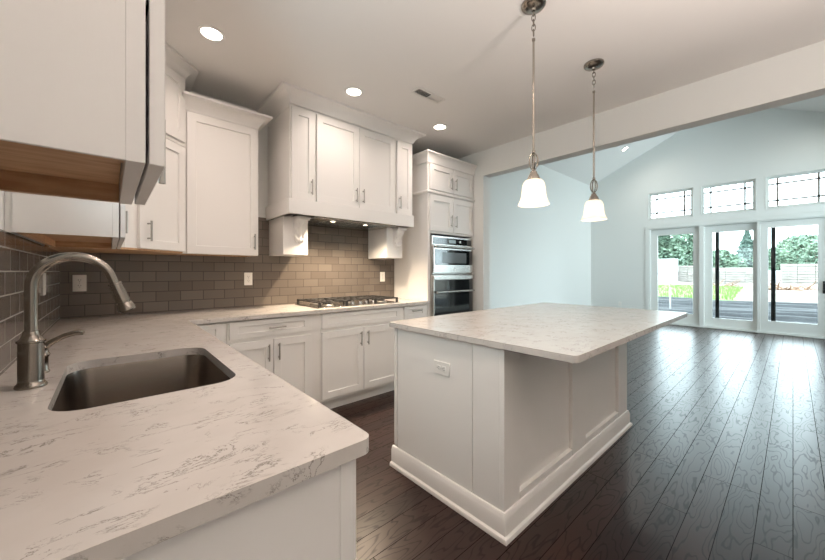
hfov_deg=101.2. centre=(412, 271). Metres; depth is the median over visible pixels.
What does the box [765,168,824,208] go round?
window
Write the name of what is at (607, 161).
ceiling
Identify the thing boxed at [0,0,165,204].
upper cabinet
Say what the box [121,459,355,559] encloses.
base cabinet
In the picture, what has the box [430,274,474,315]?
wall oven
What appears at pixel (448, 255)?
microwave
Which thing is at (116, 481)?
countertop
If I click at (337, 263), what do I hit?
tile backsplash
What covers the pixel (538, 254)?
wall
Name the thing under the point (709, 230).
door
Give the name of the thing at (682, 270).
fence
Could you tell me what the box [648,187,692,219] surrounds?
window
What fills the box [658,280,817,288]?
ground
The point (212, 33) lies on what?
recessed light
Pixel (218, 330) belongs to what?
base cabinet
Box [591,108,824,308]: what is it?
wall
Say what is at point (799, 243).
tree
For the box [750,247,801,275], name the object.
tree
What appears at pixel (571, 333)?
island countertop
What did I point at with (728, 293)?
grass
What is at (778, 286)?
brush pile
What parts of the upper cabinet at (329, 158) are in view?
door, door, crown moulding, door, door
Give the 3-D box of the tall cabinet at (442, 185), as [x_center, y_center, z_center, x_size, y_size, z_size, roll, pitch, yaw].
[0.269,-0.048,4.239,0.875,2.576,0.666,0,0,-42]
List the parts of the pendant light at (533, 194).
stem, chain, lamp shade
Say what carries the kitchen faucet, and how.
on the countertop at (116, 481)
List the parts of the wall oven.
door, handle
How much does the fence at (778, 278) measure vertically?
1.500 m
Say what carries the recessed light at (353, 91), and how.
in the ceiling at (475, 56)
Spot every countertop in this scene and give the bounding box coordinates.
[0,298,429,559]
[389,302,687,362]
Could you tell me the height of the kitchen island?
0.883 m
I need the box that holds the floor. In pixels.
[330,324,824,559]
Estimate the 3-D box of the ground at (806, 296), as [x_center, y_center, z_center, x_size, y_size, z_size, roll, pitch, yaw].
[56.843,1.550,64.050,149.900,0.280,200.000,0,0,-42]
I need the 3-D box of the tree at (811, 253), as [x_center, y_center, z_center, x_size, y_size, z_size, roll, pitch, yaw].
[48.999,-1.087,39.471,5.159,5.738,4.525,0,0,-12]
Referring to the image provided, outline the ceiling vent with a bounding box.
[411,87,444,103]
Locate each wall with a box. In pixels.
[0,191,44,245]
[186,91,294,218]
[459,40,824,310]
[490,165,590,308]
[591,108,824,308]
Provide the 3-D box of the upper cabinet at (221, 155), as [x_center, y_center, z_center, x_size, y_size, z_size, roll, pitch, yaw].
[-1.547,-0.717,2.798,0.633,1.172,0.403,0,0,-42]
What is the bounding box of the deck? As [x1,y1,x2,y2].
[658,296,817,323]
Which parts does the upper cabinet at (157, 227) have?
handle, door, door, ridge moulding, crown moulding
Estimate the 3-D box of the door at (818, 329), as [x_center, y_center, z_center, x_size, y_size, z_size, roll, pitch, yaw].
[7.352,0.103,6.546,0.114,2.209,0.887,0,0,-38]
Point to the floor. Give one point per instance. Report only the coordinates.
(722, 454)
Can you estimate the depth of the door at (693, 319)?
7.83 m
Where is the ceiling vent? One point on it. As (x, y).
(419, 91)
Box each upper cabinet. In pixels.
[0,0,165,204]
[4,191,127,248]
[44,42,198,254]
[178,90,272,256]
[256,81,425,258]
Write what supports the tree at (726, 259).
on the ground at (806, 296)
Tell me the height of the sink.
0.188 m
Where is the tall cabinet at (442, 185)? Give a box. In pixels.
[394,149,476,316]
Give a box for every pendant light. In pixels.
[518,0,549,207]
[581,58,606,221]
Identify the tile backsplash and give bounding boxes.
[0,229,59,375]
[60,217,393,318]
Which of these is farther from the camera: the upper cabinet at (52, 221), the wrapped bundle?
the wrapped bundle
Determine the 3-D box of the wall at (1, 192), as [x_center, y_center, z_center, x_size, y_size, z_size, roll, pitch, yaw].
[-0.493,-0.130,0.043,0.150,2.740,6.220,0,0,-42]
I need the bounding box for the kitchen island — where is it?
[389,328,632,545]
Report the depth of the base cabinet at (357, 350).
3.16 m
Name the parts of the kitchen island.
door, panel, moulding, seating frame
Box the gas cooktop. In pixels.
[295,295,399,308]
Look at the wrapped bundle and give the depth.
39.57 m
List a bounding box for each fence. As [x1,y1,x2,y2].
[659,266,692,282]
[713,267,752,283]
[768,270,781,282]
[780,264,817,284]
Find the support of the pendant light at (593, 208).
hanging from the ceiling at (475, 56)
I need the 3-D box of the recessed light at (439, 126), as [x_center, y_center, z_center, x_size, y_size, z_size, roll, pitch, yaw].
[0.283,-1.496,3.514,0.156,0.008,0.156,0,0,-42]
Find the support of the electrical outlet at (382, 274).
attached to the tile backsplash at (337, 263)
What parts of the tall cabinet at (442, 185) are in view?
door, door, ridge moulding, crown moulding, door, door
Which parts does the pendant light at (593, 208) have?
stem, lamp shade, chain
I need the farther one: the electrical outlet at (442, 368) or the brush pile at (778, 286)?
the brush pile at (778, 286)
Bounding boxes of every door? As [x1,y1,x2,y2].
[651,227,698,324]
[705,223,756,329]
[760,217,824,336]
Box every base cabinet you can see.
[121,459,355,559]
[195,322,225,343]
[226,313,319,402]
[320,306,400,408]
[401,304,426,319]
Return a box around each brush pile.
[713,279,740,286]
[768,278,806,290]
[789,282,817,290]
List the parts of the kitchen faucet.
lever, spout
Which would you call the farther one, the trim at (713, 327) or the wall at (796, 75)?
the trim at (713, 327)
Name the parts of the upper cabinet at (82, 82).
frame, door, handle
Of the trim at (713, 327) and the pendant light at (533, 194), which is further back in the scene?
the trim at (713, 327)
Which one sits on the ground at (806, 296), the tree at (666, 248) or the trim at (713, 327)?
the tree at (666, 248)
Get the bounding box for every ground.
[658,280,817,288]
[669,276,817,302]
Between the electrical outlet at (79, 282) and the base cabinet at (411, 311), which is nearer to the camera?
the electrical outlet at (79, 282)
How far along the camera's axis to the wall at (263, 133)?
3.19 m
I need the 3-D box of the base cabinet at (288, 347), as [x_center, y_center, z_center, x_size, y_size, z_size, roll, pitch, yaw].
[-1.252,0.799,2.890,0.728,0.882,0.656,0,0,-42]
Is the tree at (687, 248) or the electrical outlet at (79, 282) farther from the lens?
the tree at (687, 248)
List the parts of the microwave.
control panel, door, door glass, handle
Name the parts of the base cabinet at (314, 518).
door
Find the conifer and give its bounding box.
[735,231,752,274]
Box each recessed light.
[197,24,225,41]
[344,86,362,96]
[432,123,446,129]
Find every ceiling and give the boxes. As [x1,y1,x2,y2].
[165,0,824,158]
[542,95,824,185]
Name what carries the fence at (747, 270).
on the ground at (806, 296)
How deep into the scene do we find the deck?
11.20 m
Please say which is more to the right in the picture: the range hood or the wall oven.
the wall oven
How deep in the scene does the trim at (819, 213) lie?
7.52 m
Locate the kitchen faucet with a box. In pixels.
[13,252,135,390]
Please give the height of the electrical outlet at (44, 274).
0.115 m
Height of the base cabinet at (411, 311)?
0.882 m
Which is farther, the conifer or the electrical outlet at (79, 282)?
the conifer
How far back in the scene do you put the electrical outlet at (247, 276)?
3.09 m
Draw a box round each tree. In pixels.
[658,234,688,273]
[671,234,692,276]
[713,249,747,274]
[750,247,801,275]
[776,233,817,279]
[801,240,817,274]
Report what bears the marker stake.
on the ground at (806, 296)
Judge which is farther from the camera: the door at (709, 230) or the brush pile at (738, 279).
the brush pile at (738, 279)
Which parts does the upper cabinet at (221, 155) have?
frame, door, crown moulding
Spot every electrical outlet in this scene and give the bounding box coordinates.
[42,273,45,295]
[72,275,86,291]
[244,273,251,284]
[380,272,384,281]
[434,360,449,376]
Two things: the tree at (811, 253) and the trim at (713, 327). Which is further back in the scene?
the tree at (811, 253)
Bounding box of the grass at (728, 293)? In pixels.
[658,284,745,300]
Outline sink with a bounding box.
[52,354,229,410]
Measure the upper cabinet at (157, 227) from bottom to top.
1.367 m
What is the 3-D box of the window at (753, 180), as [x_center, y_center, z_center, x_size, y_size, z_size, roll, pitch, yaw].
[6.733,-1.571,7.249,0.111,0.658,0.875,0,0,-42]
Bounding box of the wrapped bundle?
[658,259,677,280]
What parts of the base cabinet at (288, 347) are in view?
door, handle, drawer, handle, door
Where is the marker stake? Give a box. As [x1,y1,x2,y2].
[669,288,670,308]
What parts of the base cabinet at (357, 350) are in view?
door, handle, door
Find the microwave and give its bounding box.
[430,235,474,273]
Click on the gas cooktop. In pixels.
(348, 301)
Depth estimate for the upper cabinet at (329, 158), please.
3.11 m
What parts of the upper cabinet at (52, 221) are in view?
frame, door, handle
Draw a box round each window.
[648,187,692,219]
[700,178,755,214]
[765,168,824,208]
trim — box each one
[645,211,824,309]
[671,323,824,338]
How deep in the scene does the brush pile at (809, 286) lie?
25.56 m
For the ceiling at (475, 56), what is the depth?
2.30 m
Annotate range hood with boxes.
[293,214,394,230]
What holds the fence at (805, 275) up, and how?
on the ground at (806, 296)
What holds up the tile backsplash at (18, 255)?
attached to the wall at (1, 192)

